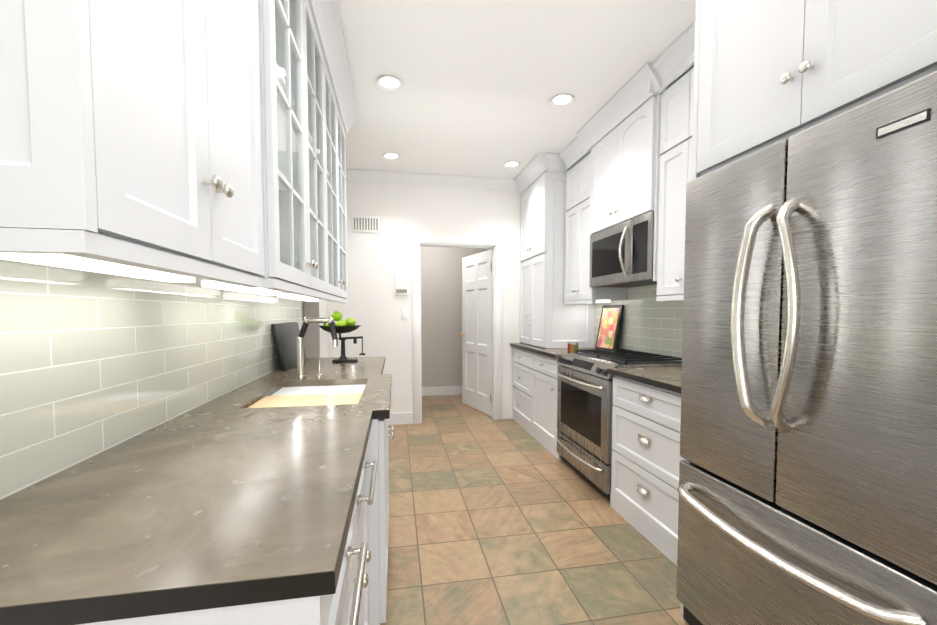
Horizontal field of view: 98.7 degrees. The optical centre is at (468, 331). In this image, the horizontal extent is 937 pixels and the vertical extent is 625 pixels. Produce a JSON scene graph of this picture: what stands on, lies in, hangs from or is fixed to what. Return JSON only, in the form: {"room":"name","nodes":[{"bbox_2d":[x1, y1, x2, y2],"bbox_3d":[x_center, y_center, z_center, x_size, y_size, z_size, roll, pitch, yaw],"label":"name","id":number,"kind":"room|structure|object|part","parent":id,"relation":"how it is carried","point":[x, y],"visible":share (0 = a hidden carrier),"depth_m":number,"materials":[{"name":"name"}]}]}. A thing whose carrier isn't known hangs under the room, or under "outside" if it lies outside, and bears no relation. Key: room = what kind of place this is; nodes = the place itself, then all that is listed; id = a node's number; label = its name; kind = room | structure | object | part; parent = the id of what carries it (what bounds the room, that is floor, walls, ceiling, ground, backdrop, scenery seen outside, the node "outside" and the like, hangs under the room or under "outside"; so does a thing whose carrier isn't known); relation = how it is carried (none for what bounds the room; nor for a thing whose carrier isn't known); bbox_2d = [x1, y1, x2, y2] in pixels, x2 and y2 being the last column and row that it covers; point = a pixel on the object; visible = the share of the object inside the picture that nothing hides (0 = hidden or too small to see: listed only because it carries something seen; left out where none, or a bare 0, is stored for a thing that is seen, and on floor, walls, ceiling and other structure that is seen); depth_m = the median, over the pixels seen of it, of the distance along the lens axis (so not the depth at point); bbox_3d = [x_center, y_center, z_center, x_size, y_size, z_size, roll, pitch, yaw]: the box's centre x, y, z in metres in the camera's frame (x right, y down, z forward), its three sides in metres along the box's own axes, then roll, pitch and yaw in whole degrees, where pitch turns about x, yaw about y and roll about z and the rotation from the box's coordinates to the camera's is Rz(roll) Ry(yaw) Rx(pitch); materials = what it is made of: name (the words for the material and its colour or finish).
{"room":"kitchen","nodes":[
{"label":"kitchen","id":0,"kind":"room"},
{"bbox_2d":[300,300,302,326],"bbox_3d":[-1.404,-0.286,3.188,0.159,2.800,0.020,0,3,-10],"label":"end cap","id":1,"kind":"object","parent":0,"point":[301,315],"depth_m":3.20,"materials":[{"name":"white"}]},
{"bbox_2d":[276,63,328,175],"bbox_3d":[-0.978,-1.007,2.149,0.302,0.015,1.910,0,3,-10],"label":"shelf","id":2,"kind":"object","parent":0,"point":[310,140],"depth_m":1.68,"materials":[{"name":"white"}]},
{"bbox_2d":[278,168,328,230],"bbox_3d":[-0.978,-0.627,2.166,0.302,0.015,1.910,0,3,-10],"label":"shelf","id":3,"kind":"object","parent":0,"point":[296,189],"depth_m":1.70,"materials":[{"name":"white"}]},
{"bbox_2d":[319,299,327,357],"bbox_3d":[-1.575,-0.330,4.157,0.140,2.800,0.450,0,3,-10],"label":"door frame","id":4,"kind":"structure","parent":0,"point":[323,333],"depth_m":4.17,"materials":[{"name":"white paint"}]},
{"bbox_2d":[304,301,319,357],"bbox_3d":[-1.534,0.030,3.950,0.140,2.100,0.004,0,3,-10],"label":"wall","id":5,"kind":"structure","parent":4,"relation":"attached to","point":[312,338],"depth_m":3.95,"materials":[{"name":"grey paint"}]},
{"bbox_2d":[302,182,521,418],"bbox_3d":[-1.010,-0.348,4.549,4.650,2.800,0.120,0,3,-10],"label":"wall","id":6,"kind":"structure","parent":0,"point":[374,304],"depth_m":4.53,"materials":[{"name":"white paint"}]},
{"bbox_2d":[352,215,379,232],"bbox_3d":[-1.126,-1.183,4.421,0.290,0.180,0.013,0,3,-10],"label":"air vent","id":7,"kind":"object","parent":6,"relation":"in","point":[368,224],"visible":1,"depth_m":4.42,"materials":[{"name":"white metal"}]},
{"bbox_2d":[389,412,412,424],"bbox_3d":[-1.963,0.997,4.368,2.690,0.130,0.015,0,3,-10],"label":"baseboard","id":8,"kind":"structure","parent":6,"relation":"attached to","point":[400,418],"depth_m":4.58,"materials":[{"name":"white"}]},
{"bbox_2d":[395,273,407,294],"bbox_3d":[-0.751,-0.536,4.508,0.150,0.240,0.033,0,3,-10],"label":"thermostat","id":9,"kind":"object","parent":6,"relation":"attached to","point":[401,283],"visible":0.98,"depth_m":4.49,"materials":[{"name":"white plastic"}]},
{"bbox_2d":[396,275,406,282],"bbox_3d":[-0.748,-0.590,4.492,0.120,0.090,0.004,0,3,-10],"label":"screen","id":10,"kind":"object","parent":9,"relation":"attached to","point":[399,278],"depth_m":4.49,"materials":[{"name":"white plastic"}]},
{"bbox_2d":[401,308,407,319],"bbox_3d":[-0.718,-0.202,4.538,0.080,0.130,0.017,0,3,-10],"label":"light switch","id":11,"kind":"object","parent":6,"relation":"attached to","point":[404,313],"visible":1,"depth_m":4.54,"materials":[{"name":"white plastic"}]},
{"bbox_2d":[420,243,421,422],"bbox_3d":[-0.555,0.023,4.648,0.015,2.050,0.120,0,3,-10],"label":"trim","id":12,"kind":"structure","parent":6,"relation":"attached to","point":[420,342],"depth_m":4.60,"materials":[{"name":"white wood"}]},
{"bbox_2d":[346,169,517,190],"bbox_3d":[-1.065,-1.685,4.371,4.500,0.109,0.090,0,3,-10],"label":"crown molding","id":13,"kind":"structure","parent":6,"relation":"attached to","point":[414,179],"depth_m":4.48,"materials":[{"name":"white"}]},
{"bbox_2d":[412,235,502,423],"bbox_3d":[-0.117,-0.020,4.655,1.050,2.135,0.020,0,3,-10],"label":"door frame","id":14,"kind":"structure","parent":6,"relation":"attached to","point":[416,321],"depth_m":4.60,"materials":[{"name":"white wood"}]},
{"bbox_2d":[420,243,494,248],"bbox_3d":[-0.130,-0.997,4.679,0.880,0.015,0.120,0,3,-10],"label":"trim","id":15,"kind":"structure","parent":6,"relation":"attached to","point":[456,246],"depth_m":4.66,"materials":[{"name":"white wood"}]},
{"bbox_2d":[459,249,491,415],"bbox_3d":[0.082,0.003,5.240,0.308,2.020,0.833,0,3,-10],"label":"hall door","id":16,"kind":"structure","parent":6,"relation":"in","point":[475,334],"depth_m":5.21,"materials":[{"name":"white wood"}]},
{"bbox_2d":[491,247,494,419],"bbox_3d":[0.296,0.016,4.803,0.015,2.050,0.120,0,3,-10],"label":"trim","id":17,"kind":"structure","parent":6,"relation":"attached to","point":[493,346],"depth_m":4.78,"materials":[{"name":"white wood"}]},
{"bbox_2d":[421,247,489,386],"bbox_3d":[-0.375,-0.424,6.227,2.900,2.800,0.100,0,3,-10],"label":"wall","id":18,"kind":"structure","parent":0,"point":[441,310],"depth_m":6.18,"materials":[{"name":"grey paint"}]},
{"bbox_2d":[422,386,461,395],"bbox_3d":[-0.414,0.912,6.223,2.800,0.130,0.015,0,3,-10],"label":"baseboard","id":19,"kind":"structure","parent":18,"relation":"attached to","point":[446,390],"depth_m":6.22,"materials":[{"name":"white wood"}]},
{"bbox_2d":[337,0,695,178],"bbox_3d":[-0.555,-1.679,2.119,4.700,0.080,8.000,0,3,-10],"label":"ceiling","id":20,"kind":"structure","parent":0,"point":[484,83],"depth_m":2.55,"materials":[{"name":"white paint"}]},
{"bbox_2d":[377,77,402,90],"bbox_3d":[-0.526,-1.657,2.685,0.170,0.012,0.170,0,3,-10],"label":"recessed light","id":21,"kind":"object","parent":20,"relation":"in","point":[389,84],"visible":0.88,"depth_m":2.70,"materials":[{"name":"white"}]},
{"bbox_2d":[383,153,399,159],"bbox_3d":[-0.753,-1.714,3.933,0.170,0.012,0.170,0,3,-10],"label":"recessed light","id":22,"kind":"object","parent":20,"relation":"in","point":[390,156],"visible":0.9,"depth_m":3.95,"materials":[{"name":"white"}]},
{"bbox_2d":[504,162,519,167],"bbox_3d":[0.448,-1.724,4.151,0.170,0.012,0.170,0,3,-10],"label":"recessed light","id":23,"kind":"object","parent":20,"relation":"in","point":[511,165],"visible":0.9,"depth_m":4.17,"materials":[{"name":"white plastic"}]},
{"bbox_2d":[550,95,573,106],"bbox_3d":[0.675,-1.667,2.902,0.170,0.012,0.170,0,3,-10],"label":"recessed light","id":24,"kind":"object","parent":20,"relation":"in","point":[563,101],"visible":0.9,"depth_m":2.92,"materials":[{"name":"white plastic"}]},
{"bbox_2d":[380,394,688,624],"bbox_3d":[-0.555,1.188,2.249,4.700,0.060,8.000,0,3,-10],"label":"floor","id":25,"kind":"structure","parent":0,"point":[492,521],"depth_m":2.25,"materials":[{"name":"tile"}]},
{"bbox_2d":[0,437,371,624],"bbox_3d":[-0.593,0.778,0.962,0.628,0.878,0.918,0,3,-10],"label":"base cabinet","id":26,"kind":"object","parent":25,"relation":"on","point":[352,603],"depth_m":0.54,"materials":[{"name":"white wood"}]},
{"bbox_2d":[0,357,391,620],"bbox_3d":[-0.720,0.287,1.863,0.707,0.044,2.780,0,3,-10],"label":"countertop","id":27,"kind":"structure","parent":26,"relation":"on","point":[253,488],"depth_m":0.73,"materials":[{"name":"grey stone"}]},
{"bbox_2d":[271,322,306,370],"bbox_3d":[-1.192,0.082,2.704,0.079,0.287,0.580,0,3,-10],"label":"slate board","id":28,"kind":"object","parent":27,"relation":"on","point":[286,335],"visible":0.98,"depth_m":2.57,"materials":[{"name":"black stone"}]},
{"bbox_2d":[296,317,337,378],"bbox_3d":[-0.805,0.086,2.143,0.257,0.331,0.056,1,3,14],"label":"faucet","id":29,"kind":"object","parent":27,"relation":"on","point":[300,348],"visible":1,"depth_m":2.15,"materials":[{"name":"silver metal"}]},
{"bbox_2d":[319,311,364,362],"bbox_3d":[-0.916,0.033,2.915,0.327,0.367,0.255,0,3,-10],"label":"scale","id":30,"kind":"object","parent":27,"relation":"on","point":[348,325],"visible":0.88,"depth_m":2.89,"materials":[{"name":"black metal"}]},
{"bbox_3d":[-0.254,0.439,0.785,0.020,0.167,0.436,0,3,-10],"label":"drawer","id":31,"kind":"part","parent":26,"relation":"part of","materials":[{"name":"white wood"}]},
{"bbox_3d":[-0.254,0.824,0.802,0.020,0.577,0.436,0,3,-10],"label":"door","id":32,"kind":"part","parent":26,"relation":"part of","materials":[{"name":"white wood"}]},
{"bbox_3d":[-0.215,0.476,0.738,0.039,0.024,0.304,0,3,-10],"label":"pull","id":33,"kind":"part","parent":26,"relation":"part of","materials":[{"name":"silver metal"}]},
{"bbox_3d":[-0.335,0.419,1.227,0.020,0.167,0.457,0,3,-10],"label":"drawer","id":34,"kind":"part","parent":26,"relation":"part of","materials":[{"name":"white wood"}]},
{"bbox_3d":[-0.257,0.596,0.964,0.035,0.032,0.031,0,3,-10],"label":"knob","id":35,"kind":"part","parent":26,"relation":"part of","materials":[{"name":"silver metal"}]},
{"bbox_3d":[-0.335,0.804,1.244,0.020,0.577,0.457,0,3,-10],"label":"door","id":36,"kind":"part","parent":26,"relation":"part of","materials":[{"name":"white wood"}]},
{"bbox_3d":[-0.275,0.592,1.063,0.035,0.032,0.031,0,3,-10],"label":"knob","id":37,"kind":"part","parent":26,"relation":"part of","materials":[{"name":"silver metal"}]},
{"bbox_3d":[-0.305,0.454,1.234,0.039,0.024,0.304,0,3,-10],"label":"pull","id":38,"kind":"part","parent":26,"relation":"part of","materials":[{"name":"silver metal"}]},
{"bbox_2d":[272,381,387,624],"bbox_3d":[-0.735,0.737,1.850,0.667,0.878,0.883,0,3,-10],"label":"base cabinet","id":39,"kind":"object","parent":25,"relation":"on","point":[379,426],"depth_m":1.48,"materials":[{"name":"white wood"}]},
{"bbox_2d":[513,347,529,433],"bbox_3d":[0.891,0.616,4.520,0.627,0.878,0.698,0,3,-10],"label":"base cabinet","id":40,"kind":"object","parent":25,"relation":"on","point":[521,364],"depth_m":4.45,"materials":[{"name":"white wood"}]},
{"bbox_3d":[0.595,0.807,4.464,0.020,0.297,0.674,0,3,-10],"label":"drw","id":41,"kind":"part","parent":40,"relation":"part of","materials":[{"name":"white wood"}]},
{"bbox_3d":[0.595,0.280,4.440,0.020,0.152,0.674,0,3,-10],"label":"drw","id":42,"kind":"part","parent":40,"relation":"part of","materials":[{"name":"white wood"}]},
{"bbox_3d":[0.595,0.508,4.450,0.020,0.277,0.674,0,3,-10],"label":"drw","id":43,"kind":"part","parent":40,"relation":"part of","materials":[{"name":"white wood"}]},
{"bbox_2d":[530,351,562,459],"bbox_3d":[1.015,0.647,3.839,0.627,0.878,0.686,0,3,-10],"label":"base cabinet","id":44,"kind":"object","parent":25,"relation":"on","point":[543,369],"depth_m":3.79,"materials":[{"name":"white wood"}]},
{"bbox_3d":[0.715,0.693,3.797,0.020,0.587,0.663,0,3,-10],"label":"door","id":45,"kind":"part","parent":44,"relation":"part of","materials":[{"name":"white wood"}]},
{"bbox_3d":[0.715,0.310,3.780,0.020,0.152,0.663,0,3,-10],"label":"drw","id":46,"kind":"part","parent":44,"relation":"part of","materials":[{"name":"white wood"}]},
{"bbox_2d":[510,343,594,358],"bbox_3d":[0.938,0.177,4.159,0.657,0.032,1.384,0,3,-10],"label":"countertop","id":47,"kind":"structure","parent":44,"relation":"on","point":[553,352],"depth_m":3.92,"materials":[{"name":"grey stone"}]},
{"bbox_2d":[514,152,593,347],"bbox_3d":[0.902,-0.795,4.366,0.638,1.886,0.877,0,3,-10],"label":"tall cabinet","id":48,"kind":"object","parent":47,"relation":"on","point":[549,318],"visible":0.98,"depth_m":4.07,"materials":[{"name":"white wood"}]},
{"bbox_3d":[0.654,-0.335,4.585,0.020,0.925,0.396,0,3,-10],"label":"door","id":49,"kind":"part","parent":48,"relation":"part of","materials":[{"name":"white wood"}]},
{"bbox_3d":[0.654,-1.206,4.545,0.020,0.772,0.396,0,3,-10],"label":"door","id":50,"kind":"part","parent":48,"relation":"part of","materials":[{"name":"white wood"}]},
{"bbox_3d":[0.636,-1.661,4.288,0.100,0.148,0.857,0,3,-10],"label":"crown","id":51,"kind":"part","parent":48,"relation":"part of","materials":[{"name":"white wood"}]},
{"bbox_3d":[0.725,-0.317,4.193,0.020,0.925,0.396,0,3,-10],"label":"door","id":52,"kind":"part","parent":48,"relation":"part of","materials":[{"name":"white wood"}]},
{"bbox_3d":[0.725,-1.188,4.154,0.020,0.772,0.396,0,3,-10],"label":"door","id":53,"kind":"part","parent":48,"relation":"part of","materials":[{"name":"white wood"}]},
{"bbox_2d":[567,341,578,352],"bbox_3d":[0.931,0.138,3.591,0.045,0.096,0.166,0,3,-10],"label":"spice jars","id":54,"kind":"object","parent":47,"relation":"on","point":[572,347],"visible":0.88,"depth_m":3.57,"materials":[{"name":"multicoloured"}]},
{"bbox_2d":[595,305,623,348],"bbox_3d":[1.297,-0.034,3.721,0.094,0.427,0.340,0,3,-10],"label":"picture frame","id":55,"kind":"object","parent":47,"relation":"on","point":[609,326],"visible":0.82,"depth_m":3.69,"materials":[{"name":"black"}]},
{"bbox_2d":[556,349,681,499],"bbox_3d":[1.108,0.633,3.076,0.715,0.935,0.844,0,3,-10],"label":"stove","id":56,"kind":"object","parent":25,"relation":"on","point":[584,409],"visible":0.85,"depth_m":2.90,"materials":[{"name":"grey metal"}]},
{"bbox_3d":[0.792,0.908,3.031,0.073,0.023,0.749,0,3,-10],"label":"handle drawer","id":57,"kind":"part","parent":56,"relation":"part of","materials":[{"name":"silver metal"}]},
{"bbox_3d":[0.792,0.358,3.006,0.073,0.023,0.749,0,3,-10],"label":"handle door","id":58,"kind":"part","parent":56,"relation":"part of","materials":[{"name":"silver metal"}]},
{"bbox_3d":[0.849,0.952,3.043,0.040,0.190,0.832,0,3,-10],"label":"drawer","id":59,"kind":"part","parent":56,"relation":"part of","materials":[{"name":"silver metal"}]},
{"bbox_3d":[0.849,0.573,3.026,0.040,0.550,0.832,0,3,-10],"label":"door","id":60,"kind":"part","parent":56,"relation":"part of","materials":[{"name":"silver metal"}]},
{"bbox_2d":[571,353,681,367],"bbox_3d":[1.193,0.204,3.072,0.541,0.023,0.844,0,3,-10],"label":"cooktop","id":61,"kind":"object","parent":56,"relation":"in","point":[668,362],"depth_m":2.79,"materials":[{"name":"black metal"}]},
{"bbox_2d":[610,375,683,565],"bbox_3d":[1.311,0.721,2.209,0.627,0.878,0.936,0,3,-10],"label":"base cabinet","id":62,"kind":"object","parent":25,"relation":"on","point":[646,456],"depth_m":2.23,"materials":[{"name":"white wood"}]},
{"bbox_3d":[0.971,0.891,2.267,0.026,0.033,0.098,0,3,-10],"label":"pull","id":63,"kind":"part","parent":62,"relation":"part of","materials":[{"name":"silver metal"}]},
{"bbox_3d":[0.971,0.602,2.254,0.026,0.033,0.098,0,3,-10],"label":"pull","id":64,"kind":"part","parent":62,"relation":"part of","materials":[{"name":"silver metal"}]},
{"bbox_3d":[0.971,0.367,2.243,0.026,0.033,0.098,0,3,-10],"label":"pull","id":65,"kind":"part","parent":62,"relation":"part of","materials":[{"name":"silver metal"}]},
{"bbox_2d":[607,367,681,394],"bbox_3d":[1.296,0.266,2.185,0.657,0.032,0.936,0,3,-10],"label":"countertop","id":66,"kind":"structure","parent":62,"relation":"on","point":[668,378],"depth_m":2.31,"materials":[{"name":"grey stone"}]},
{"bbox_3d":[0.993,0.915,2.272,0.020,0.282,0.673,0,3,-10],"label":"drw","id":67,"kind":"part","parent":62,"relation":"part of","materials":[{"name":"white wood"}]},
{"bbox_3d":[0.993,0.390,2.248,0.020,0.172,0.673,0,3,-10],"label":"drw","id":68,"kind":"part","parent":62,"relation":"part of","materials":[{"name":"white wood"}]},
{"bbox_3d":[0.993,0.625,2.259,0.020,0.282,0.673,0,3,-10],"label":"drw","id":69,"kind":"part","parent":62,"relation":"part of","materials":[{"name":"white wood"}]},
{"bbox_2d":[676,70,936,624],"bbox_3d":[1.297,0.310,1.264,0.946,1.785,0.812,0,3,-10],"label":"fridge","id":70,"kind":"object","parent":25,"relation":"on","point":[807,490],"visible":1,"depth_m":1.07,"materials":[{"name":"grey metal"}]},
{"bbox_3d":[0.905,-0.031,1.385,0.065,1.074,0.403,0,3,-10],"label":"door","id":71,"kind":"part","parent":70,"relation":"part of","materials":[{"name":"silver metal"}]},
{"bbox_3d":[0.867,-0.047,1.234,0.084,0.670,0.082,0,3,-10],"label":"handle","id":72,"kind":"part","parent":70,"relation":"part of","materials":[{"name":"silver metal"}]},
{"bbox_3d":[0.890,-0.041,1.110,0.084,0.670,0.082,0,3,-10],"label":"handle","id":73,"kind":"part","parent":70,"relation":"part of","materials":[{"name":"silver metal"}]},
{"bbox_2d":[677,482,924,624],"bbox_3d":[0.875,0.623,1.202,0.088,0.062,0.725,0,3,-10],"label":"handle","id":74,"kind":"object","parent":70,"relation":"in","point":[792,556],"depth_m":1.09,"materials":[{"name":"silver metal"}]},
{"bbox_2d":[676,460,936,624],"bbox_3d":[0.941,0.810,1.222,0.065,0.569,0.812,0,3,-10],"label":"freezer","id":75,"kind":"object","parent":70,"relation":"in","point":[720,581],"depth_m":1.22,"materials":[{"name":"silver metal"}]},
{"bbox_3d":[0.978,-0.013,0.983,0.065,1.074,0.403,0,3,-10],"label":"door","id":76,"kind":"part","parent":70,"relation":"part of","materials":[{"name":"silver metal"}]},
{"bbox_2d":[680,0,936,620],"bbox_3d":[1.317,-0.197,1.268,0.938,2.798,0.955,0,3,-10],"label":"wall cabinet","id":77,"kind":"object","parent":25,"relation":"on","point":[767,73],"visible":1,"depth_m":1.19,"materials":[{"name":"white wood"}]},
{"bbox_3d":[1.294,-0.142,1.675,0.837,2.650,0.025,0,3,-10],"label":"panel","id":78,"kind":"part","parent":77,"relation":"part of","materials":[{"name":"white wood"}]},
{"bbox_3d":[0.931,-1.026,1.345,0.020,0.840,0.407,0,3,-10],"label":"door","id":79,"kind":"part","parent":77,"relation":"part of","materials":[{"name":"white wood"}]},
{"bbox_3d":[0.934,-0.742,1.179,0.035,0.032,0.031,0,3,-10],"label":"knob","id":80,"kind":"part","parent":77,"relation":"part of","materials":[{"name":"silver metal"}]},
{"bbox_3d":[0.945,-0.739,1.124,0.035,0.032,0.031,0,3,-10],"label":"knob","id":81,"kind":"part","parent":77,"relation":"part of","materials":[{"name":"silver metal"}]},
{"bbox_3d":[1.004,-1.008,0.942,0.020,0.840,0.407,0,3,-10],"label":"door","id":82,"kind":"part","parent":77,"relation":"part of","materials":[{"name":"white wood"}]},
{"bbox_3d":[-0.942,-0.170,0.657,0.134,2.800,5.130,0,3,-10],"label":"wall","id":83,"kind":"structure","parent":0,"visible":0},
{"bbox_2d":[0,0,287,283],"bbox_3d":[-0.722,-0.864,0.862,0.363,1.428,0.795,0,3,-10],"label":"upper cabinet","id":84,"kind":"object","parent":83,"relation":"attached to","point":[202,143],"depth_m":0.68,"materials":[{"name":"white wood"}]},
{"bbox_3d":[-0.670,-0.118,0.511,0.330,0.029,0.020,0,3,-10],"label":"rail","id":85,"kind":"part","parent":84,"relation":"part of","materials":[{"name":"white wood"}]},
{"bbox_3d":[-0.547,-0.783,0.691,0.020,1.267,0.346,0,3,-10],"label":"door","id":86,"kind":"part","parent":84,"relation":"part of","materials":[{"name":"white wood"}]},
{"bbox_3d":[-0.592,-0.136,0.901,0.038,0.029,0.720,0,3,-10],"label":"rail","id":87,"kind":"part","parent":84,"relation":"part of","materials":[{"name":"white wood"}]},
{"bbox_3d":[-0.545,-0.320,0.860,0.035,0.032,0.031,0,3,-10],"label":"knob","id":88,"kind":"part","parent":84,"relation":"part of","materials":[{"name":"silver metal"}]},
{"bbox_3d":[-0.556,-0.323,0.919,0.035,0.032,0.031,0,3,-10],"label":"knob","id":89,"kind":"part","parent":84,"relation":"part of","materials":[{"name":"silver metal"}]},
{"bbox_3d":[-0.612,-0.799,1.045,0.020,1.267,0.367,0,3,-10],"label":"door","id":90,"kind":"part","parent":84,"relation":"part of","materials":[{"name":"white wood"}]},
{"bbox_3d":[-0.658,-0.818,1.472,0.003,1.160,0.378,0,3,-10],"label":"pane","id":91,"kind":"part","parent":84,"relation":"part of","materials":[{"name":"clear glass"}]},
{"bbox_3d":[-0.801,-0.196,2.218,0.038,0.029,1.950,0,3,-10],"label":"rail","id":92,"kind":"part","parent":84,"relation":"part of","materials":[{"name":"white wood"}]},
{"bbox_3d":[-0.669,-0.288,1.711,0.035,0.032,0.031,0,3,-10],"label":"knob","id":93,"kind":"part","parent":84,"relation":"part of","materials":[{"name":"silver metal"}]},
{"bbox_3d":[-0.745,-0.840,1.951,0.003,1.160,0.378,0,3,-10],"label":"pane","id":94,"kind":"part","parent":84,"relation":"part of","materials":[{"name":"clear glass"}]},
{"bbox_3d":[-0.832,-0.862,2.430,0.003,1.160,0.378,0,3,-10],"label":"pane","id":95,"kind":"part","parent":84,"relation":"part of","materials":[{"name":"clear glass"}]},
{"bbox_3d":[-0.730,-1.565,2.169,0.100,0.148,1.950,0,3,-10],"label":"crown","id":96,"kind":"part","parent":84,"relation":"part of","materials":[{"name":"white wood"}]},
{"bbox_3d":[-0.919,-0.884,2.909,0.003,1.160,0.378,0,3,-10],"label":"pane","id":97,"kind":"part","parent":84,"relation":"part of","materials":[{"name":"clear glass"}]},
{"bbox_2d":[0,259,300,499],"bbox_3d":[-1.050,0.044,1.655,0.006,0.560,3.110,0,3,-10],"label":"wall tiles","id":98,"kind":"structure","parent":83,"relation":"attached to","point":[92,364],"depth_m":1.03,"materials":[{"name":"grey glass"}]},
{"bbox_3d":[1.784,-0.221,1.771,0.144,2.800,6.350,0,3,-10],"label":"wall","id":99,"kind":"structure","parent":0,"visible":0},
{"bbox_2d":[564,133,626,304],"bbox_3d":[1.165,-1.000,3.738,0.343,1.418,0.588,0,3,-10],"label":"upper cabinet","id":100,"kind":"object","parent":99,"relation":"attached to","point":[577,290],"depth_m":3.68,"materials":[{"name":"white wood"}]},
{"bbox_3d":[0.994,-0.740,3.869,0.020,0.872,0.288,0,3,-10],"label":"door","id":101,"kind":"part","parent":100,"relation":"part of","materials":[{"name":"white wood"}]},
{"bbox_3d":[0.968,-1.631,3.634,0.100,0.148,0.501,0,3,-10],"label":"crown","id":102,"kind":"part","parent":100,"relation":"part of","materials":[{"name":"white wood"}]},
{"bbox_3d":[1.027,-0.276,3.748,0.035,0.030,0.583,0,3,-10],"label":"rail","id":103,"kind":"part","parent":100,"relation":"part of","materials":[{"name":"white wood"}]},
{"bbox_3d":[1.046,-0.727,3.582,0.020,0.872,0.288,0,3,-10],"label":"door","id":104,"kind":"part","parent":100,"relation":"part of","materials":[{"name":"white wood"}]},
{"bbox_2d":[588,65,655,236],"bbox_3d":[1.283,-1.240,3.022,0.363,0.874,0.840,0,3,-10],"label":"upper cabinet","id":105,"kind":"object","parent":99,"relation":"attached to","point":[625,154],"depth_m":2.89,"materials":[{"name":"white wood"}]},
{"bbox_3d":[1.076,-1.174,3.201,0.020,0.713,0.417,0,3,-10],"label":"door","id":106,"kind":"part","parent":105,"relation":"part of","materials":[{"name":"white wood"}]},
{"bbox_3d":[1.056,-1.600,2.954,0.100,0.148,0.980,0,3,-10],"label":"crown","id":107,"kind":"part","parent":105,"relation":"part of","materials":[{"name":"white wood"}]},
{"bbox_2d":[589,211,656,287],"bbox_3d":[1.249,-0.582,3.046,0.430,0.435,0.832,0,3,-10],"label":"microwave","id":108,"kind":"object","parent":105,"relation":"attached to","point":[621,255],"visible":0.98,"depth_m":2.90,"materials":[{"name":"grey metal"}]},
{"bbox_3d":[1.098,-0.574,2.860,0.065,0.343,0.022,0,3,-10],"label":"handle","id":109,"kind":"part","parent":108,"relation":"part of","materials":[{"name":"silver metal"}]},
{"bbox_3d":[1.151,-1.155,2.788,0.020,0.713,0.417,0,3,-10],"label":"door","id":110,"kind":"part","parent":105,"relation":"part of","materials":[{"name":"white wood"}]},
{"bbox_2d":[594,284,683,360],"bbox_3d":[1.434,-0.080,3.286,0.006,0.660,3.240,0,3,-10],"label":"wall tiles","id":111,"kind":"structure","parent":99,"relation":"attached to","point":[650,323],"depth_m":3.23,"materials":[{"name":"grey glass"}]},
{"bbox_2d":[652,37,691,300],"bbox_3d":[1.392,-0.938,2.485,0.343,1.428,0.281,0,3,-10],"label":"upper cabinet","id":112,"kind":"object","parent":99,"relation":"attached to","point":[669,191],"depth_m":2.46,"materials":[{"name":"white wood"}]},
{"bbox_3d":[1.316,-0.194,2.160,0.035,0.030,0.919,0,3,-10],"label":"rail","id":113,"kind":"part","parent":112,"relation":"part of","materials":[{"name":"white wood"}]},
{"bbox_3d":[1.250,-0.670,2.461,0.020,0.882,0.257,0,3,-10],"label":"door","id":114,"kind":"part","parent":112,"relation":"part of","materials":[{"name":"white wood"}]},
{"bbox_3d":[1.249,-1.561,2.086,0.100,0.148,0.800,0,3,-10],"label":"crown","id":115,"kind":"part","parent":112,"relation":"part of","materials":[{"name":"white wood"}]},
{"bbox_2d":[684,33,694,259],"bbox_3d":[1.483,-0.917,2.024,0.329,1.428,0.659,0,3,-10],"label":"surround","id":116,"kind":"object","parent":99,"relation":"attached to","point":[690,59],"depth_m":2.29,"materials":[{"name":"white wood"}]},
{"bbox_3d":[1.332,-0.650,2.010,0.020,0.882,0.656,0,3,-10],"label":"door","id":117,"kind":"part","parent":116,"relation":"part of","materials":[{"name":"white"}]}
]}

